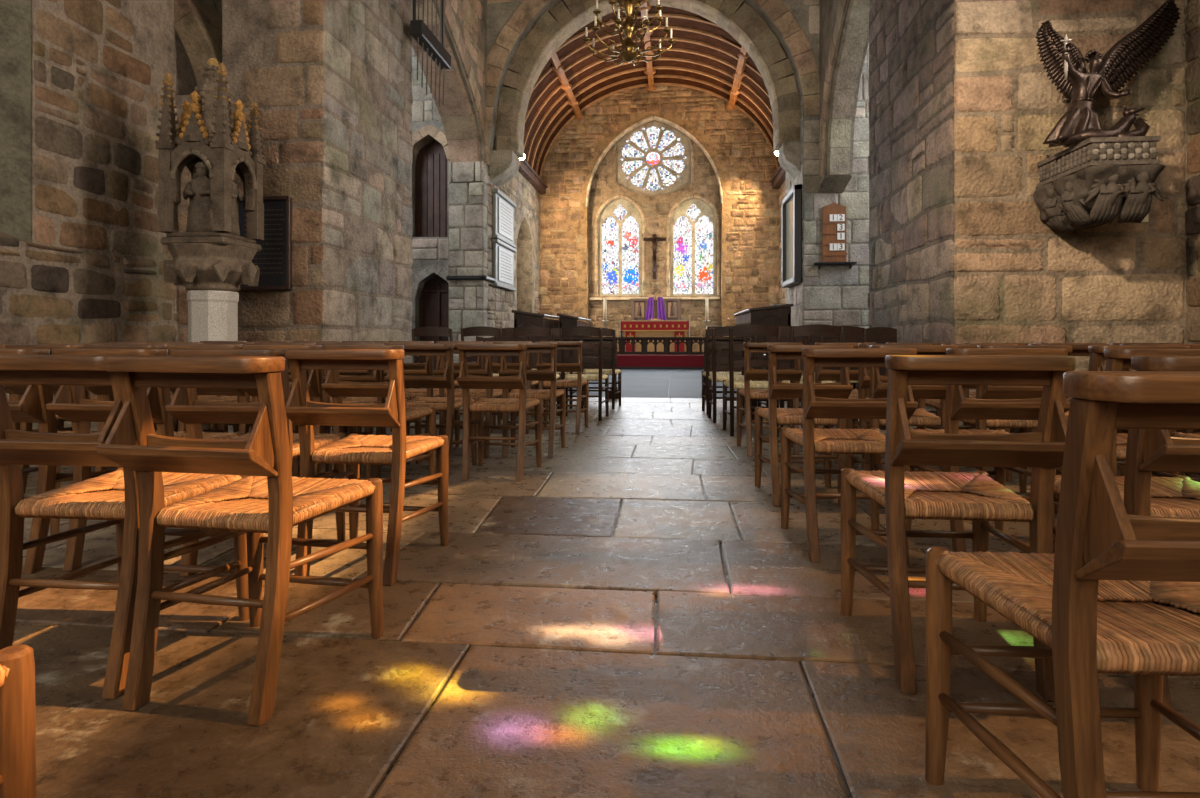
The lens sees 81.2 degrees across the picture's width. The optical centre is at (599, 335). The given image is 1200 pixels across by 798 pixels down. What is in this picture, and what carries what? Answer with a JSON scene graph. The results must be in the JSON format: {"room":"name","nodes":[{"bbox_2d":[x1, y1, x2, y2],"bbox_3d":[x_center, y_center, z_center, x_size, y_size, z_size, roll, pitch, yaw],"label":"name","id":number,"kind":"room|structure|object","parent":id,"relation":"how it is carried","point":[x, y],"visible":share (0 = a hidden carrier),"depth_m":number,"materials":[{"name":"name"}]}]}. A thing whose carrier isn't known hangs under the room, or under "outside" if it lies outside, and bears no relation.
{"room":"church","nodes":[
{"label":"church","id":0,"kind":"room"},
{"bbox_2d":[0,0,221,400],"bbox_3d":[-6.639,-4.372,2.471,0.552,10.515,17.500,0,0,6],"label":"wall","id":1,"kind":"structure","parent":0,"point":[91,269],"depth_m":8.04,"materials":[{"name":"stone"}]},
{"bbox_2d":[0,0,30,241],"bbox_3d":[-6.251,-3.197,6.145,0.460,4.466,2.489,0,0,6],"label":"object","id":2,"kind":"structure","parent":1,"relation":"in","point":[15,15],"depth_m":7.18,"materials":[{"name":"stone"}]},
{"bbox_2d":[174,0,221,83],"bbox_3d":[-5.434,-3.873,10.066,1.229,2.105,1.519,0,0,6],"label":"trim","id":3,"kind":"structure","parent":1,"relation":"attached to","point":[199,29],"depth_m":9.31,"materials":[{"name":"stone"}]},
{"bbox_2d":[411,0,539,362],"bbox_3d":[-3.099,-4.280,18.058,0.911,10.700,11.950,0,0,6],"label":"wall","id":4,"kind":"structure","parent":0,"point":[463,112],"depth_m":16.88,"materials":[{"name":"grey stone"}]},
{"bbox_2d":[492,189,516,247],"bbox_3d":[-2.535,-3.094,18.671,0.160,1.237,2.112,0,0,6],"label":"tablet","id":5,"kind":"object","parent":4,"relation":"attached to","point":[503,207],"visible":0.98,"depth_m":18.35,"materials":[{"name":"grey stone"}]},
{"bbox_2d":[492,239,516,290],"bbox_3d":[-2.535,-1.856,18.671,0.160,1.187,2.112,0,0,6],"label":"tablet","id":6,"kind":"object","parent":4,"relation":"attached to","point":[503,253],"visible":1,"depth_m":18.35,"materials":[{"name":"grey stone"}]},
{"bbox_2d":[518,159,547,193],"bbox_3d":[-2.229,-4.978,21.108,0.310,0.260,5.700,0,0,6],"label":"trim","id":7,"kind":"structure","parent":4,"relation":"attached to","point":[525,169],"depth_m":21.68,"materials":[{"name":"brown wood"}]},
{"bbox_2d":[12,369,1199,797],"bbox_3d":[0.419,0.875,8.604,19.000,0.015,31.200,0,0,6],"label":"floor","id":8,"kind":"structure","parent":0,"point":[632,615],"depth_m":1.88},
{"bbox_2d":[0,644,35,797],"bbox_3d":[-0.993,0.459,0.693,0.437,0.824,0.556,0,0,6],"label":"chair","id":9,"kind":"object","parent":8,"relation":"on","point":[17,662],"visible":1,"depth_m":0.91,"materials":[{"name":"brown wood"}]},
{"bbox_2d":[4,344,90,493],"bbox_3d":[-3.006,0.459,4.024,0.437,0.824,0.556,0,0,5],"label":"chair","id":10,"kind":"object","parent":8,"relation":"on","point":[20,390],"visible":0.05,"depth_m":3.80,"materials":[{"name":"brown wood"}]},
{"bbox_2d":[0,349,116,573],"bbox_3d":[-2.227,0.459,2.792,0.437,0.824,0.556,0,0,7],"label":"chair","id":11,"kind":"object","parent":8,"relation":"on","point":[31,407],"visible":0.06,"depth_m":2.58,"materials":[{"name":"brown wood"}]},
{"bbox_2d":[0,355,248,698],"bbox_3d":[-1.317,0.459,1.914,0.437,0.824,0.556,0,0,6],"label":"chair","id":12,"kind":"object","parent":8,"relation":"on","point":[112,497],"visible":0.82,"depth_m":1.76,"materials":[{"name":"brown wood"}]},
{"bbox_2d":[46,348,244,570],"bbox_3d":[-1.775,0.459,2.781,0.437,0.824,0.556,0,0,8],"label":"chair","id":13,"kind":"object","parent":8,"relation":"on","point":[69,402],"visible":0.16,"depth_m":2.59,"materials":[{"name":"brown wood"}]},
{"bbox_2d":[82,345,216,471],"bbox_3d":[-2.553,0.459,3.997,0.437,0.824,0.556,0,0,4],"label":"chair","id":14,"kind":"object","parent":8,"relation":"on","point":[102,392],"visible":0.02,"depth_m":3.76,"materials":[{"name":"brown wood"}]},
{"bbox_2d":[110,343,221,468],"bbox_3d":[-2.874,0.459,4.649,0.437,0.824,0.556,0,0,4],"label":"chair","id":15,"kind":"object","parent":8,"relation":"on","point":[200,397],"visible":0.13,"depth_m":4.46,"materials":[{"name":"brown wood"}]},
{"bbox_2d":[167,345,249,433],"bbox_3d":[-2.101,0.459,3.975,0.437,0.824,0.556,0,0,4],"label":"chair","id":16,"kind":"object","parent":8,"relation":"on","point":[244,397],"visible":0.02,"depth_m":3.75,"materials":[{"name":"brown wood"}]},
{"bbox_2d":[155,58,265,341],"bbox_3d":[-4.461,-1.165,8.071,0.960,4.070,0.960,0,0,5],"label":"tabernacle","id":17,"kind":"object","parent":8,"relation":"on","point":[212,259],"visible":0.99,"depth_m":7.80,"materials":[{"name":"stone"}]},
{"bbox_2d":[174,343,252,431],"bbox_3d":[-2.427,0.459,4.577,0.437,0.824,0.556,0,0,4],"label":"chair","id":18,"kind":"object","parent":8,"relation":"on","point":[223,398],"visible":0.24,"depth_m":4.54,"materials":[{"name":"brown wood"}]},
{"bbox_2d":[96,356,383,726],"bbox_3d":[-0.890,0.459,1.810,0.437,0.824,0.556,0,0,11],"label":"chair","id":19,"kind":"object","parent":8,"relation":"on","point":[269,500],"visible":1,"depth_m":1.64,"materials":[{"name":"brown wood"}]},
{"bbox_2d":[165,349,345,575],"bbox_3d":[-1.323,0.459,2.739,0.437,0.824,0.556,0,0,5],"label":"chair","id":20,"kind":"object","parent":8,"relation":"on","point":[185,406],"visible":0.23,"depth_m":2.53,"materials":[{"name":"brown wood"}]},
{"bbox_2d":[177,0,412,362],"bbox_3d":[-4.965,-4.371,10.864,3.092,10.518,3.172,0,0,6],"label":"wall pier","id":21,"kind":"object","parent":8,"relation":"on","point":[330,81],"visible":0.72,"depth_m":9.39,"materials":[{"name":"stone"}]},
{"bbox_2d":[236,196,290,290],"bbox_3d":[-4.425,-1.216,9.204,0.776,1.226,0.090,0,0,6],"label":"board","id":22,"kind":"object","parent":21,"relation":"attached to","point":[273,261],"visible":0.57,"depth_m":9.18,"materials":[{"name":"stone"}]},
{"bbox_2d":[242,345,361,477],"bbox_3d":[-1.656,0.459,3.906,0.437,0.824,0.556,0,0,7],"label":"chair","id":23,"kind":"object","parent":8,"relation":"on","point":[315,380],"visible":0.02,"depth_m":3.70,"materials":[{"name":"brown wood"}]},
{"bbox_2d":[317,342,389,434],"bbox_3d":[-1.850,0.459,5.337,0.437,0.824,0.556,0,0,4],"label":"chair","id":24,"kind":"object","parent":8,"relation":"on","point":[341,372],"visible":0.02,"depth_m":5.07,"materials":[{"name":"brown wood"}]},
{"bbox_2d":[315,344,409,477],"bbox_3d":[-1.526,0.459,4.508,0.437,0.824,0.556,0,0,4],"label":"chair","id":25,"kind":"object","parent":8,"relation":"on","point":[378,376],"visible":0.38,"depth_m":4.33,"materials":[{"name":"brown wood"}]},
{"bbox_2d":[285,349,448,585],"bbox_3d":[-0.876,0.459,2.675,0.437,0.824,0.556,0,0,7],"label":"chair","id":26,"kind":"object","parent":8,"relation":"on","point":[353,450],"visible":0.98,"depth_m":2.49,"materials":[{"name":"brown wood"}]},
{"bbox_2d":[321,345,435,503],"bbox_3d":[-1.207,0.459,3.858,0.437,0.824,0.556,0,0,7],"label":"chair","id":27,"kind":"object","parent":8,"relation":"on","point":[336,388],"visible":0.3,"depth_m":3.69,"materials":[{"name":"brown wood"}]},
{"bbox_2d":[374,342,446,454],"bbox_3d":[-1.404,0.459,5.271,0.437,0.824,0.556,0,0,5],"label":"chair","id":28,"kind":"object","parent":8,"relation":"on","point":[412,393],"visible":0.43,"depth_m":5.07,"materials":[{"name":"brown wood"}]},
{"bbox_2d":[384,344,476,477],"bbox_3d":[-1.076,0.459,4.485,0.437,0.824,0.556,0,0,8],"label":"chair","id":29,"kind":"object","parent":8,"relation":"on","point":[449,403],"visible":0.68,"depth_m":4.29,"materials":[{"name":"brown wood"}]},
{"bbox_2d":[412,326,460,388],"bbox_3d":[-1.724,0.385,7.512,0.486,0.970,0.502,0,0,7],"label":"chair","id":30,"kind":"object","parent":8,"relation":"on","point":[430,330],"visible":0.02,"depth_m":7.27,"materials":[{"name":"brown wood"}]},
{"bbox_2d":[436,341,495,432],"bbox_3d":[-1.245,0.459,6.524,0.437,0.824,0.556,0,0,6],"label":"chair","id":31,"kind":"object","parent":8,"relation":"on","point":[478,365],"visible":0.06,"depth_m":6.28,"materials":[{"name":"brown wood"}]},
{"bbox_2d":[433,342,508,457],"bbox_3d":[-0.956,0.459,5.221,0.437,0.824,0.556,0,0,7],"label":"chair","id":32,"kind":"object","parent":8,"relation":"on","point":[484,393],"visible":0.53,"depth_m":5.05,"materials":[{"name":"brown wood"}]},
{"bbox_2d":[461,326,509,419],"bbox_3d":[-1.204,0.385,7.474,0.486,0.970,0.502,0,0,7],"label":"chair","id":33,"kind":"object","parent":8,"relation":"on","point":[478,330],"visible":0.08,"depth_m":7.24,"materials":[{"name":"brown wood"}]},
{"bbox_2d":[457,344,541,481],"bbox_3d":[-0.628,0.459,4.410,0.437,0.824,0.556,0,0,6],"label":"chair","id":34,"kind":"object","parent":8,"relation":"on","point":[467,382],"visible":1,"depth_m":4.23,"materials":[{"name":"brown wood"}]},
{"bbox_2d":[485,341,538,433],"bbox_3d":[-0.798,0.459,6.454,0.437,0.824,0.556,0,0,6],"label":"chair","id":35,"kind":"object","parent":8,"relation":"on","point":[496,367],"visible":0.21,"depth_m":6.24,"materials":[{"name":"brown wood"}]},
{"bbox_2d":[476,336,559,391],"bbox_3d":[-1.243,0.420,11.035,1.330,0.901,0.500,0,0,6],"label":"chair","id":36,"kind":"object","parent":8,"relation":"on","point":[504,338],"visible":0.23,"depth_m":10.80,"materials":[{"name":"brown wood"}]},
{"bbox_2d":[498,343,565,458],"bbox_3d":[-0.501,0.459,5.201,0.437,0.824,0.556,0,0,4],"label":"chair","id":37,"kind":"object","parent":8,"relation":"on","point":[551,394],"visible":0.88,"depth_m":5.02,"materials":[{"name":"brown wood"}]},
{"bbox_2d":[510,326,560,419],"bbox_3d":[-0.687,0.385,7.406,0.486,0.970,0.502,0,0,4],"label":"chair","id":38,"kind":"object","parent":8,"relation":"on","point":[527,330],"visible":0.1,"depth_m":7.17,"materials":[{"name":"brown wood"}]},
{"bbox_2d":[512,310,558,337],"bbox_3d":[-1.294,0.182,14.546,0.654,1.377,1.950,0,0,6],"label":"stall","id":39,"kind":"object","parent":8,"relation":"on","point":[521,319],"visible":0.13,"depth_m":13.63,"materials":[{"name":"brown wood"}]},
{"bbox_2d":[536,341,588,433],"bbox_3d":[-0.346,0.459,6.424,0.437,0.824,0.556,0,0,5],"label":"chair","id":40,"kind":"object","parent":8,"relation":"on","point":[562,345],"visible":0.84,"depth_m":6.24,"materials":[{"name":"brown wood"}]},
{"bbox_2d":[557,313,590,373],"bbox_3d":[-0.560,0.194,15.825,0.464,1.351,2.250,0,0,6],"label":"stall","id":41,"kind":"object","parent":8,"relation":"on","point":[565,321],"visible":0.13,"depth_m":14.76,"materials":[{"name":"brown wood"}]},
{"bbox_2d":[560,326,608,420],"bbox_3d":[-0.171,0.385,7.355,0.486,0.970,0.502,0,0,6],"label":"chair","id":42,"kind":"object","parent":8,"relation":"on","point":[576,330],"visible":0.79,"depth_m":7.15,"materials":[{"name":"brown wood"}]},
{"bbox_2d":[554,337,618,398],"bbox_3d":[-0.192,0.441,9.826,0.923,0.858,0.200,0,0,6],"label":"chair","id":43,"kind":"object","parent":8,"relation":"on","point":[607,363],"visible":0.26,"depth_m":9.79,"materials":[{"name":"brown wood"}]},
{"bbox_2d":[579,328,620,408],"bbox_3d":[-0.006,0.385,8.525,0.486,0.970,0.502,0,0,8],"label":"chair","id":44,"kind":"object","parent":8,"relation":"on","point":[606,332],"visible":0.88,"depth_m":8.32,"materials":[{"name":"brown wood"}]},
{"bbox_2d":[702,327,745,415],"bbox_3d":[1.397,0.385,7.860,0.486,0.970,0.502,0,0,6],"label":"chair","id":45,"kind":"object","parent":8,"relation":"on","point":[708,332],"visible":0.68,"depth_m":7.70,"materials":[{"name":"brown wood"}]},
{"bbox_2d":[702,337,749,399],"bbox_3d":[1.731,0.441,9.620,0.657,0.858,0.200,0,0,6],"label":"chair","id":46,"kind":"object","parent":8,"relation":"on","point":[720,367],"visible":0.23,"depth_m":9.60,"materials":[{"name":"brown wood"}]},
{"bbox_2d":[708,326,756,423],"bbox_3d":[1.357,0.385,7.152,0.486,0.970,0.502,0,0,7],"label":"chair","id":47,"kind":"object","parent":8,"relation":"on","point":[720,331],"visible":0.68,"depth_m":6.98,"materials":[{"name":"brown wood"}]},
{"bbox_2d":[723,324,780,436],"bbox_3d":[1.355,0.385,6.231,0.486,0.970,0.502,0,0,6],"label":"chair","id":48,"kind":"object","parent":8,"relation":"on","point":[753,329],"visible":0.62,"depth_m":6.04,"materials":[{"name":"brown wood"}]},
{"bbox_2d":[734,304,793,380],"bbox_3d":[3.338,0.138,14.602,0.804,1.465,3.450,0,0,6],"label":"stall","id":49,"kind":"object","parent":8,"relation":"on","point":[778,315],"visible":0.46,"depth_m":12.93,"materials":[{"name":"brown wood"}]},
{"bbox_2d":[737,342,802,456],"bbox_3d":[1.267,0.459,5.246,0.437,0.824,0.556,0,0,6],"label":"chair","id":50,"kind":"object","parent":8,"relation":"on","point":[795,374],"visible":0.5,"depth_m":5.06,"materials":[{"name":"brown wood"}]},
{"bbox_2d":[757,326,810,423],"bbox_3d":[1.877,0.385,7.112,0.486,0.970,0.502,0,0,5],"label":"chair","id":51,"kind":"object","parent":8,"relation":"on","point":[785,330],"visible":0.08,"depth_m":6.90,"materials":[{"name":"brown wood"}]},
{"bbox_2d":[754,345,852,507],"bbox_3d":[1.088,0.459,3.775,0.437,0.824,0.556,0,0,5],"label":"chair","id":52,"kind":"object","parent":8,"relation":"on","point":[842,389],"visible":0.66,"depth_m":3.60,"materials":[{"name":"brown wood"}]},
{"bbox_2d":[780,324,842,429],"bbox_3d":[1.874,0.385,6.199,0.486,0.970,0.502,0,0,6],"label":"chair","id":53,"kind":"object","parent":8,"relation":"on","point":[813,329],"visible":0.24,"depth_m":5.96,"materials":[{"name":"brown wood"}]},
{"bbox_2d":[763,327,896,388],"bbox_3d":[3.307,0.371,10.145,1.783,0.998,0.500,0,0,6],"label":"pew","id":54,"kind":"object","parent":8,"relation":"on","point":[878,335],"visible":0.16,"depth_m":9.87,"materials":[{"name":"brown wood"}]},
{"bbox_2d":[801,343,875,458],"bbox_3d":[1.766,0.459,5.195,0.437,0.824,0.556,0,0,5],"label":"chair","id":55,"kind":"object","parent":8,"relation":"on","point":[821,374],"visible":0.15,"depth_m":4.99,"materials":[{"name":"brown wood"}]},
{"bbox_2d":[814,326,865,388],"bbox_3d":[2.390,0.385,7.029,0.486,0.970,0.502,0,0,7],"label":"chair","id":56,"kind":"object","parent":8,"relation":"on","point":[847,330],"visible":0.06,"depth_m":6.78,"materials":[{"name":"brown wood"}]},
{"bbox_2d":[781,348,917,564],"bbox_3d":[1.010,0.459,2.890,0.437,0.824,0.556,0,0,5],"label":"chair","id":57,"kind":"object","parent":8,"relation":"on","point":[871,441],"visible":0.87,"depth_m":2.73,"materials":[{"name":"brown wood"}]},
{"bbox_2d":[848,344,931,469],"bbox_3d":[1.819,0.459,4.473,0.437,0.824,0.556,0,0,6],"label":"chair","id":58,"kind":"object","parent":8,"relation":"on","point":[863,378],"visible":0.09,"depth_m":4.29,"materials":[{"name":"brown wood"}]},
{"bbox_2d":[846,345,957,507],"bbox_3d":[1.607,0.459,3.747,0.437,0.824,0.556,0,0,6],"label":"chair","id":59,"kind":"object","parent":8,"relation":"on","point":[920,418],"visible":0.33,"depth_m":3.56,"materials":[{"name":"brown wood"}]},
{"bbox_2d":[841,355,1075,701],"bbox_3d":[0.938,0.459,1.901,0.437,0.824,0.556,0,0,6],"label":"chair","id":60,"kind":"object","parent":8,"relation":"on","point":[975,497],"visible":1,"depth_m":1.73,"materials":[{"name":"brown wood"}]},
{"bbox_2d":[925,344,1017,480],"bbox_3d":[2.316,0.459,4.428,0.437,0.824,0.556,0,0,7],"label":"chair","id":61,"kind":"object","parent":8,"relation":"on","point":[935,403],"visible":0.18,"depth_m":4.23,"materials":[{"name":"brown wood"}]},
{"bbox_2d":[907,348,1069,553],"bbox_3d":[1.556,0.459,2.861,0.437,0.824,0.556,0,0,4],"label":"chair","id":62,"kind":"object","parent":8,"relation":"on","point":[957,407],"visible":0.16,"depth_m":2.66,"materials":[{"name":"brown wood"}]},
{"bbox_2d":[959,345,1071,513],"bbox_3d":[2.119,0.459,3.657,0.437,0.824,0.556,0,0,8],"label":"chair","id":63,"kind":"object","parent":8,"relation":"on","point":[982,391],"visible":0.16,"depth_m":3.46,"materials":[{"name":"brown wood"}]},
{"bbox_2d":[868,0,1186,390],"bbox_3d":[6.186,-4.368,10.370,3.309,10.523,3.859,0,0,6],"label":"wall pier","id":64,"kind":"object","parent":8,"relation":"on","point":[963,104],"visible":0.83,"depth_m":8.59,"materials":[{"name":"stone"}]},
{"bbox_2d":[1033,136,1164,232],"bbox_3d":[5.605,-1.667,7.923,0.852,0.887,1.216,0,0,6],"label":"carved corbel","id":65,"kind":"object","parent":64,"relation":"attached to","point":[1091,182],"visible":1,"depth_m":7.49,"materials":[{"name":"stone"}]},
{"bbox_2d":[1061,104,1149,144],"bbox_3d":[5.490,-2.278,7.579,0.816,0.484,0.265,0,0,10],"label":"dragon","id":66,"kind":"object","parent":65,"relation":"on","point":[1122,127],"visible":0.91,"depth_m":7.52},
{"bbox_2d":[1035,0,1179,147],"bbox_3d":[5.814,-2.964,7.790,1.700,1.828,0.744,0,0,6],"label":"angel","id":67,"kind":"object","parent":65,"relation":"on","point":[1108,73],"visible":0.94,"depth_m":7.91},
{"bbox_2d":[996,344,1108,431],"bbox_3d":[2.812,0.459,4.369,0.437,0.824,0.556,0,0,7],"label":"chair","id":68,"kind":"object","parent":8,"relation":"on","point":[1077,349],"visible":0.02,"depth_m":4.13,"materials":[{"name":"brown wood"}]},
{"bbox_2d":[925,371,1199,797],"bbox_3d":[0.835,0.459,1.094,0.437,0.824,0.556,0,0,4],"label":"chair","id":69,"kind":"object","parent":8,"relation":"on","point":[1118,592],"visible":1,"depth_m":0.95,"materials":[{"name":"brown wood"}]},
{"bbox_2d":[1053,356,1199,708],"bbox_3d":[1.494,0.459,1.828,0.437,0.824,0.556,0,0,5],"label":"chair","id":70,"kind":"object","parent":8,"relation":"on","point":[1147,450],"visible":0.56,"depth_m":1.67,"materials":[{"name":"brown wood"}]},
{"bbox_2d":[1054,349,1199,505],"bbox_3d":[2.090,0.459,2.745,0.437,0.824,0.556,0,0,6],"label":"chair","id":71,"kind":"object","parent":8,"relation":"on","point":[1117,359],"visible":0.14,"depth_m":2.56,"materials":[{"name":"brown wood"}]},
{"bbox_2d":[1065,346,1189,475],"bbox_3d":[2.635,0.459,3.594,0.437,0.824,0.556,0,0,8],"label":"chair","id":72,"kind":"object","parent":8,"relation":"on","point":[1097,352],"visible":0.05,"depth_m":3.40,"materials":[{"name":"brown wood"}]},
{"bbox_2d":[1117,344,1199,475],"bbox_3d":[3.307,0.459,4.293,0.437,0.824,0.556,0,0,7],"label":"chair","id":73,"kind":"object","parent":8,"relation":"on","point":[1192,346],"visible":0.02,"depth_m":4.04,"materials":[{"name":"brown wood"}]},
{"bbox_2d":[412,0,868,362],"bbox_3d":[1.316,-4.380,16.979,19.000,10.500,0.555,0,0,6],"label":"wall","id":74,"kind":"structure","parent":0,"point":[835,295],"depth_m":16.36,"materials":[{"name":"grey stone"}]},
{"bbox_2d":[415,139,446,236],"bbox_3d":[-4.212,-3.612,17.793,0.986,2.764,0.095,0,0,6],"label":"door","id":75,"kind":"structure","parent":74,"relation":"in","point":[431,161],"depth_m":17.75,"materials":[{"name":"brown wood"}]},
{"bbox_2d":[420,275,447,369],"bbox_3d":[-4.058,-0.361,17.609,1.022,2.423,0.227,0,0,6],"label":"door","id":76,"kind":"structure","parent":74,"relation":"in","point":[434,294],"depth_m":17.66,"materials":[{"name":"brown wood"}]},
{"bbox_2d":[489,0,801,187],"bbox_3d":[1.105,-6.439,17.431,7.724,5.206,0.800,0,0,6],"label":"arch","id":77,"kind":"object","parent":74,"relation":"attached to","point":[737,18],"depth_m":17.32,"materials":[{"name":"grey stone"}]},
{"bbox_2d":[822,195,845,261],"bbox_3d":[5.439,-2.522,16.253,0.542,1.607,0.060,0,0,6],"label":"hymn board","id":78,"kind":"object","parent":74,"relation":"attached to","point":[834,214],"visible":1,"depth_m":16.24,"materials":[{"name":"brown wood"}]},
{"bbox_2d":[524,6,779,175],"bbox_3d":[1.595,-6.740,20.431,8.166,3.524,6.270,0,0,6],"label":"ceiling","id":79,"kind":"structure","parent":0,"point":[680,22],"depth_m":20.91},
{"bbox_2d":[550,52,583,119],"bbox_3d":[-1.034,-7.455,20.722,0.370,0.255,6.288,0,0,6],"label":"beam","id":80,"kind":"structure","parent":79,"relation":"attached to","point":[557,67],"depth_m":20.69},
{"bbox_2d":[637,0,656,90],"bbox_3d":[1.407,-8.315,20.460,0.370,0.224,6.288,0,0,6],"label":"beam","id":81,"kind":"structure","parent":79,"relation":"attached to","point":[649,71],"depth_m":20.48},
{"bbox_2d":[726,47,748,110],"bbox_3d":[4.027,-7.601,20.180,0.370,0.254,6.288,0,0,6],"label":"beam","id":82,"kind":"structure","parent":79,"relation":"attached to","point":[743,55],"depth_m":20.47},
{"bbox_2d":[589,136,720,349],"bbox_3d":[1.969,-3.829,24.012,5.600,9.402,0.470,0,0,6],"label":"wall","id":83,"kind":"structure","parent":0,"point":[656,212],"depth_m":23.95,"materials":[{"name":"stone"}]},
{"bbox_2d":[599,199,640,295],"bbox_3d":[0.706,-3.064,24.273,1.632,3.667,0.200,0,0,6],"label":"window","id":84,"kind":"structure","parent":83,"relation":"in","point":[620,221],"depth_m":24.27,"materials":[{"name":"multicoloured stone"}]},
{"bbox_2d":[616,121,690,195],"bbox_3d":[1.837,-6.111,24.177,3.250,3.310,0.230,0,0,6],"label":"window","id":85,"kind":"structure","parent":83,"relation":"in","point":[654,158],"depth_m":24.14,"materials":[{"name":"glass"}]},
{"bbox_2d":[671,199,715,295],"bbox_3d":[3.199,-3.030,24.006,1.707,3.630,0.200,0,0,6],"label":"window","id":86,"kind":"structure","parent":83,"relation":"in","point":[693,222],"depth_m":24.01,"materials":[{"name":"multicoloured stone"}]},
{"bbox_2d":[540,85,778,351],"bbox_3d":[1.939,-4.377,23.726,10.800,10.507,0.506,0,0,6],"label":"wall","id":87,"kind":"structure","parent":0,"point":[742,161],"depth_m":23.45,"materials":[{"name":"stone"}]},
{"bbox_2d":[778,94,802,325],"bbox_3d":[5.664,-4.380,19.719,1.159,10.500,6.779,0,0,6],"label":"wall","id":88,"kind":"structure","parent":0,"point":[793,294],"depth_m":17.63,"materials":[{"name":"stone"}]},
{"bbox_2d":[532,26,741,91],"bbox_3d":[1.452,-6.710,19.094,8.046,3.464,0.100,0,0,6],"label":"beam","id":89,"kind":"structure","parent":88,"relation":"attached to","point":[563,58],"depth_m":19.06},
{"bbox_2d":[556,13,720,51],"bbox_3d":[1.375,-6.710,18.378,8.046,3.464,0.100,0,0,6],"label":"beam","id":90,"kind":"structure","parent":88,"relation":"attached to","point":[573,38],"depth_m":18.34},
{"bbox_2d":[525,37,761,121],"bbox_3d":[1.529,-6.710,19.810,8.046,3.464,0.100,0,0,6],"label":"beam","id":91,"kind":"structure","parent":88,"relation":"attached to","point":[544,89],"depth_m":19.82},
{"bbox_2d":[524,47,768,148],"bbox_3d":[1.605,-6.710,20.526,8.046,3.464,0.100,0,0,6],"label":"trim","id":92,"kind":"structure","parent":88,"relation":"attached to","point":[758,84],"depth_m":20.51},
{"bbox_2d":[526,57,771,162],"bbox_3d":[1.682,-6.710,21.242,8.046,3.464,0.100,0,0,6],"label":"trim","id":93,"kind":"structure","parent":88,"relation":"attached to","point":[659,58],"depth_m":21.29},
{"bbox_2d":[531,66,772,168],"bbox_3d":[1.759,-6.710,21.958,8.046,3.464,0.100,0,0,6],"label":"trim","id":94,"kind":"structure","parent":88,"relation":"attached to","point":[654,67],"depth_m":21.98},
{"bbox_2d":[535,75,772,172],"bbox_3d":[1.835,-6.710,22.674,8.046,3.464,0.100,0,0,6],"label":"trim","id":95,"kind":"structure","parent":88,"relation":"attached to","point":[654,76],"depth_m":22.69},
{"bbox_2d":[539,83,778,177],"bbox_3d":[1.912,-6.710,23.389,8.046,3.464,0.100,0,0,6],"label":"trim","id":96,"kind":"structure","parent":88,"relation":"attached to","point":[655,84],"depth_m":23.34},
{"bbox_2d":[782,183,801,287],"bbox_3d":[4.755,-2.414,17.393,0.180,2.337,2.003,0,0,6],"label":"framed board","id":97,"kind":"object","parent":88,"relation":"attached to","point":[792,201],"visible":1,"depth_m":17.23,"materials":[{"name":"black metal"}]},
{"bbox_2d":[818,0,869,192],"bbox_3d":[5.184,-6.478,14.331,0.646,6.304,4.196,0,0,6],"label":"arch","id":98,"kind":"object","parent":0,"point":[843,24],"depth_m":15.29,"materials":[{"name":"grey stone"}]},
{"bbox_2d":[1185,0,1199,343],"bbox_3d":[6.403,-4.380,0.370,0.545,10.500,16.100,0,0,6],"label":"wall","id":99,"kind":"structure","parent":0,"point":[1192,24],"depth_m":8.25,"materials":[{"name":"stone"}]},
{"bbox_3d":[0.057,-9.730,5.224,19.400,0.200,25.000,0,0,6],"label":"ceiling","id":100,"kind":"structure","parent":0,"visible":0},
{"bbox_2d":[410,0,450,106],"bbox_3d":[-3.025,-6.950,12.598,0.220,5.361,1.558,0,0,6],"label":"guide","id":101,"kind":"object","parent":100,"relation":"hanging from","point":[424,37],"visible":1,"depth_m":12.52,"materials":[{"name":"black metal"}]},
{"bbox_2d":[582,0,674,65],"bbox_3d":[0.423,-6.835,10.213,1.346,5.674,1.338,0,0,6],"label":"chandelier","id":102,"kind":"object","parent":100,"relation":"hanging from","point":[629,51],"visible":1,"depth_m":10.14,"materials":[{"name":"gold metal"}]},
{"bbox_3d":[1.642,0.699,20.953,7.600,0.323,4.982,0,0,6],"label":"floor","id":103,"kind":"structure","parent":0,"visible":0},
{"bbox_2d":[621,320,688,351],"bbox_3d":[1.724,0.022,21.830,2.068,0.990,1.061,0,0,6],"label":"altar","id":104,"kind":"object","parent":103,"relation":"on","point":[654,328],"visible":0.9,"depth_m":21.35,"materials":[{"name":"red fabric"}]},
{"bbox_2d":[620,320,689,336],"bbox_3d":[1.725,-0.104,21.840,2.128,0.762,1.060,0,0,6],"label":"altar cloth","id":105,"kind":"object","parent":104,"relation":"on","point":[621,332],"visible":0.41,"depth_m":21.43,"materials":[{"name":"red fabric"}]},
{"bbox_2d":[645,293,665,319],"bbox_3d":[1.770,-0.934,22.271,0.680,0.897,0.215,0,0,6],"label":"cross","id":106,"kind":"object","parent":105,"relation":"on","point":[650,306],"visible":0.95,"depth_m":22.21,"materials":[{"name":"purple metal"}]},
{"bbox_2d":[630,298,681,319],"bbox_3d":[1.806,-0.342,22.611,1.670,1.738,0.190,0,0,6],"label":"reredos","id":107,"kind":"object","parent":103,"relation":"on","point":[672,306],"visible":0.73,"depth_m":22.57,"materials":[{"name":"brown wood"}]},
{"bbox_2d":[617,355,703,368],"bbox_3d":[1.437,0.691,19.043,6.400,0.352,1.260,0,0,6],"label":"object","id":108,"kind":"object","parent":103,"relation":"on","point":[623,361],"visible":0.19,"depth_m":18.43,"materials":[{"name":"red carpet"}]},
{"bbox_2d":[617,337,703,354],"bbox_3d":[1.507,0.266,19.016,3.138,0.478,0.200,0,0,6],"label":"altar rail","id":109,"kind":"object","parent":108,"relation":"on","point":[622,342],"visible":0.73,"depth_m":18.96,"materials":[{"name":"brown wood"}]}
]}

